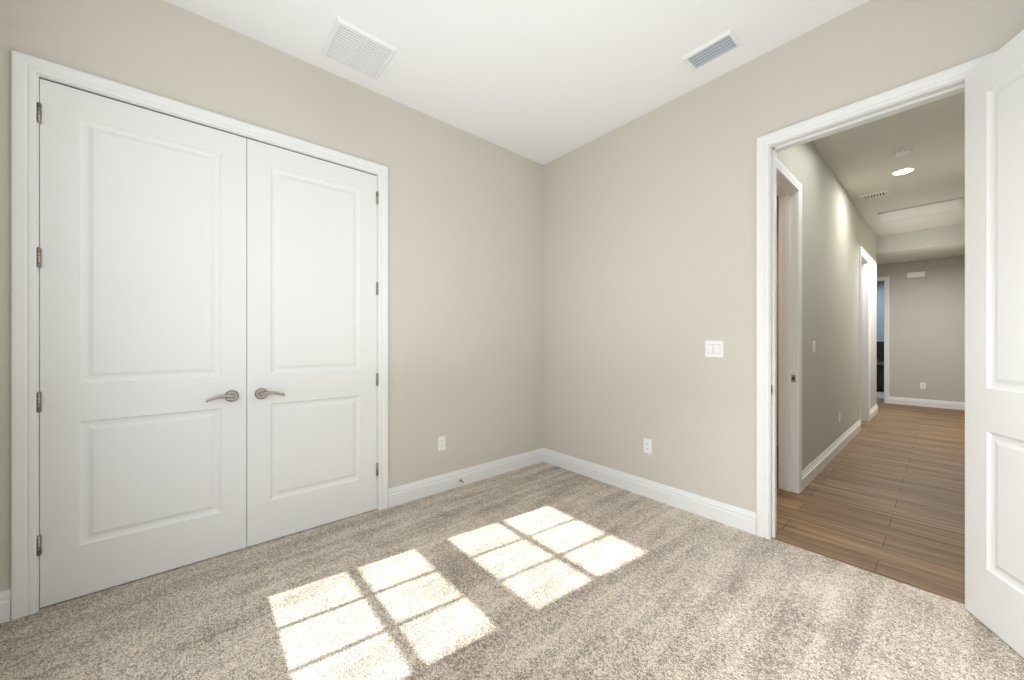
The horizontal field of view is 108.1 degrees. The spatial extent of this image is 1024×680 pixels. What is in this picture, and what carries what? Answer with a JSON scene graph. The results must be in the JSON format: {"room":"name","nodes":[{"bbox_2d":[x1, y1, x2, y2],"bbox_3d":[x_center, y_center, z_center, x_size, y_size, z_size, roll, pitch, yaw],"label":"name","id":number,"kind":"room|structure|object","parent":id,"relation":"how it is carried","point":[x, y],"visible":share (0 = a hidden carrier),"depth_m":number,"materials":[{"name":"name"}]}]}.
{"room":"empty bedroom","nodes":[
{"label":"empty bedroom","id":0,"kind":"room"},
{"bbox_2d":[0,0,542,590],"bbox_3d":[-1.007,-0.285,2.757,3.630,3.040,0.120,0,0,-41],"label":"wall","id":1,"kind":"structure","parent":0,"point":[466,294],"depth_m":2.86,"materials":[{"name":"beige paint"}]},
{"bbox_2d":[0,589,10,623],"bbox_3d":[-1.183,1.165,0.377,0.030,0.140,3.270,0,0,-40],"label":"baseboard","id":2,"kind":"structure","parent":1,"relation":"attached to","point":[5,595],"depth_m":1.62,"materials":[{"name":"white wood"}]},
{"bbox_2d":[11,49,387,619],"bbox_3d":[-1.562,-0.025,2.190,1.702,2.520,0.020,0,0,-41],"label":"door frame","id":3,"kind":"structure","parent":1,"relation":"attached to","point":[26,69],"depth_m":1.67,"materials":[{"name":"white wood"}]},
{"bbox_2d":[37,74,378,610],"bbox_3d":[-1.595,0.003,2.228,1.592,2.465,0.170,0,0,-41],"label":"double door","id":4,"kind":"structure","parent":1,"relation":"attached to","point":[39,77],"depth_m":2.03,"materials":[{"name":"white wood"}]},
{"bbox_2d":[438,436,445,450],"bbox_3d":[-0.574,0.840,3.043,0.070,0.115,0.008,0,0,-41],"label":"outlet","id":5,"kind":"object","parent":1,"relation":"attached to","point":[441,443],"visible":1,"depth_m":3.04,"materials":[{"name":"white plastic"}]},
{"bbox_2d":[388,448,543,507],"bbox_3d":[-0.306,1.165,3.264,1.605,0.140,0.018,0,0,-40],"label":"baseboard","id":6,"kind":"structure","parent":1,"relation":"attached to","point":[401,494],"depth_m":3.14,"materials":[{"name":"white wood"}]},
{"bbox_2d":[0,462,1023,679],"bbox_3d":[-0.158,1.282,1.680,3.522,0.106,4.220,0,0,-41],"label":"floor","id":7,"kind":"structure","parent":0,"point":[542,571],"depth_m":1.70,"materials":[{"name":"beige carpet"}]},
{"bbox_2d":[165,0,964,236],"bbox_3d":[4.006,-1.847,5.118,14.320,0.116,4.400,0,0,-41],"label":"ceiling","id":8,"kind":"structure","parent":0,"point":[543,82],"depth_m":2.45,"materials":[{"name":"white paint"}]},
{"bbox_2d":[321,16,397,79],"bbox_3d":[-0.953,-1.797,2.313,0.355,0.017,0.355,0,0,-41],"label":"ceiling vent","id":9,"kind":"object","parent":8,"relation":"in","point":[352,46],"visible":1,"depth_m":2.29,"materials":[{"name":"white metal"}]},
{"bbox_2d":[682,28,742,70],"bbox_3d":[1.242,-1.797,2.310,0.181,0.017,0.290,0,0,-41],"label":"ceiling vent","id":10,"kind":"object","parent":8,"relation":"in","point":[719,46],"visible":1,"depth_m":2.29,"materials":[{"name":"white metal"}]},
{"bbox_2d":[859,190,889,200],"bbox_3d":[4.482,-1.797,4.591,0.200,0.017,0.260,0,0,-41],"label":"ceiling vent","id":11,"kind":"object","parent":8,"relation":"in","point":[874,195],"visible":1,"depth_m":4.58,"materials":[{"name":"white metal"}]},
{"bbox_2d":[892,146,912,155],"bbox_3d":[3.695,-1.786,3.511,0.136,0.038,0.136,0,0,-41],"label":"smoke detector","id":12,"kind":"object","parent":8,"relation":"attached to","point":[903,151],"visible":0.98,"depth_m":3.49,"materials":[{"name":"white plastic"}]},
{"bbox_2d":[891,167,915,174],"bbox_3d":[4.162,-1.802,3.950,0.184,0.006,0.184,0,0,-41],"label":"recessed light","id":13,"kind":"object","parent":8,"relation":"in","point":[904,171],"visible":1,"depth_m":3.94,"materials":[{"name":"white"}]},
{"bbox_2d":[877,224,964,264],"bbox_3d":[6.791,-1.665,7.023,1.450,0.280,2.720,0,0,-41],"label":"ceiling soffit","id":14,"kind":"object","parent":8,"relation":"attached to","point":[938,243],"depth_m":6.20,"materials":[{"name":"white paint"}]},
{"bbox_2d":[777,195,778,445],"bbox_3d":[2.992,-0.285,4.627,0.100,3.040,1.330,0,0,-40],"label":"wall","id":15,"kind":"structure","parent":0,"point":[777,320],"depth_m":4.37,"materials":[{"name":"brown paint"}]},
{"bbox_2d":[543,0,1023,512],"bbox_3d":[1.478,-0.285,2.551,0.120,3.040,3.420,0,0,-41],"label":"wall","id":16,"kind":"structure","parent":0,"point":[649,254],"depth_m":2.69,"materials":[{"name":"beige paint"}]},
{"bbox_2d":[643,438,651,453],"bbox_3d":[1.069,0.830,2.931,0.008,0.115,0.070,0,0,-41],"label":"outlet","id":17,"kind":"object","parent":16,"relation":"attached to","point":[647,445],"visible":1,"depth_m":2.93,"materials":[{"name":"white plastic"}]},
{"bbox_2d":[544,448,755,534],"bbox_3d":[0.933,1.165,3.081,0.018,0.140,1.905,0,0,-40],"label":"baseboard","id":18,"kind":"structure","parent":16,"relation":"attached to","point":[729,515],"depth_m":2.83,"materials":[{"name":"white wood"}]},
{"bbox_2d":[705,341,722,357],"bbox_3d":[1.389,0.055,2.554,0.012,0.115,0.116,0,0,-41],"label":"light switch","id":19,"kind":"object","parent":16,"relation":"attached to","point":[713,348],"visible":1,"depth_m":2.55,"materials":[{"name":"white plastic"}]},
{"bbox_2d":[756,51,996,538],"bbox_3d":[1.906,-0.026,2.035,0.144,2.522,0.950,0,0,-41],"label":"door frame","id":20,"kind":"structure","parent":16,"relation":"attached to","point":[962,71],"depth_m":2.31,"materials":[{"name":"white wood"}]},
{"bbox_2d":[965,29,1023,657],"bbox_3d":[1.952,0.011,1.326,0.137,2.425,0.804,0,0,21],"label":"entry door","id":21,"kind":"structure","parent":16,"relation":"in","point":[994,343],"depth_m":1.55,"materials":[{"name":"white wood"}]},
{"bbox_2d":[777,141,876,470],"bbox_3d":[3.950,-0.285,4.491,6.160,3.040,0.120,0,0,-41],"label":"wall","id":22,"kind":"structure","parent":0,"point":[837,233],"depth_m":3.85,"materials":[{"name":"grey paint"}]},
{"bbox_2d":[777,171,796,492],"bbox_3d":[1.982,0.002,2.811,0.805,2.467,0.126,0,0,-41],"label":"hall door","id":23,"kind":"structure","parent":22,"relation":"in","point":[786,192],"depth_m":3.05,"materials":[{"name":"white wood"}]},
{"bbox_2d":[777,158,801,492],"bbox_3d":[2.028,-0.026,2.757,0.915,2.522,0.020,0,0,-41],"label":"door frame","id":24,"kind":"structure","parent":22,"relation":"in","point":[788,175],"depth_m":3.01,"materials":[{"name":"white wood"}]},
{"bbox_2d":[802,420,860,490],"bbox_3d":[3.599,1.165,4.101,3.220,0.140,0.018,0,0,-40],"label":"baseboard","id":25,"kind":"structure","parent":22,"relation":"attached to","point":[817,466],"depth_m":3.74,"materials":[{"name":"white wood"}]},
{"bbox_2d":[859,248,869,422],"bbox_3d":[5.189,-0.026,5.457,0.960,2.522,0.020,0,0,-41],"label":"door frame","id":26,"kind":"structure","parent":22,"relation":"in","point":[863,254],"depth_m":5.30,"materials":[{"name":"white wood"}]},
{"bbox_2d":[861,256,867,420],"bbox_3d":[5.143,0.002,5.511,0.850,2.467,0.126,0,0,-41],"label":"hall door","id":27,"kind":"structure","parent":22,"relation":"in","point":[864,339],"depth_m":5.76,"materials":[{"name":"white wood"}]},
{"bbox_2d":[870,404,877,419],"bbox_3d":[5.952,1.165,6.110,1.048,0.140,0.018,0,0,-40],"label":"baseboard","id":28,"kind":"structure","parent":22,"relation":"attached to","point":[874,410],"depth_m":6.10,"materials":[{"name":"white wood"}]},
{"bbox_2d":[772,390,964,603],"bbox_3d":[5.540,1.285,6.034,10.798,0.100,3.800,0,0,-41],"label":"floor","id":29,"kind":"structure","parent":0,"point":[882,493],"depth_m":2.82,"materials":[{"name":"brown wood"}]},
{"bbox_2d":[877,342,883,386],"bbox_3d":[9.216,0.625,9.042,0.440,1.220,1.040,0,0,-41],"label":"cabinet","id":30,"kind":"object","parent":29,"relation":"on","point":[880,367],"depth_m":9.07,"materials":[{"name":"black wood"}]},
{"bbox_2d":[877,392,883,398],"bbox_3d":[8.423,1.230,8.430,1.380,0.009,1.700,0,0,-41],"label":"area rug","id":31,"kind":"object","parent":29,"relation":"on","point":[880,395],"visible":0.1,"depth_m":8.35,"materials":[{"name":"grey"}]},
{"bbox_2d":[877,281,883,389],"bbox_3d":[9.412,-0.285,9.274,0.100,3.040,2.900,0,0,-40],"label":"wall","id":32,"kind":"structure","parent":0,"point":[880,311],"depth_m":9.34,"materials":[{"name":"grey paint"}]},
{"bbox_2d":[877,256,964,401],"bbox_3d":[7.388,-0.285,7.533,0.120,3.040,2.720,0,0,-41],"label":"wall","id":33,"kind":"structure","parent":0,"point":[927,328],"depth_m":6.96,"materials":[{"name":"grey paint"}]},
{"bbox_2d":[877,276,888,402],"bbox_3d":[7.156,-0.026,7.696,0.020,2.522,0.940,0,0,-41],"label":"door frame","id":34,"kind":"structure","parent":33,"relation":"attached to","point":[886,338],"depth_m":7.37,"materials":[{"name":"white wood"}]},
{"bbox_2d":[907,271,924,277],"bbox_3d":[7.686,-1.265,7.064,0.038,0.090,0.230,0,0,-41],"label":"door chime","id":35,"kind":"object","parent":33,"relation":"attached to","point":[916,274],"visible":0.98,"depth_m":7.05,"materials":[{"name":"white plastic"}]},
{"bbox_2d":[920,383,925,388],"bbox_3d":[7.755,0.845,7.005,0.008,0.115,0.070,0,0,-41],"label":"outlet","id":36,"kind":"object","parent":33,"relation":"attached to","point":[922,385],"visible":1,"depth_m":7.00,"materials":[{"name":"white plastic"}]},
{"bbox_2d":[889,396,964,409],"bbox_3d":[7.795,1.165,6.950,0.018,0.140,1.025,0,0,-40],"label":"baseboard","id":37,"kind":"structure","parent":33,"relation":"attached to","point":[892,400],"depth_m":6.95,"materials":[{"name":"white wood"}]}
]}

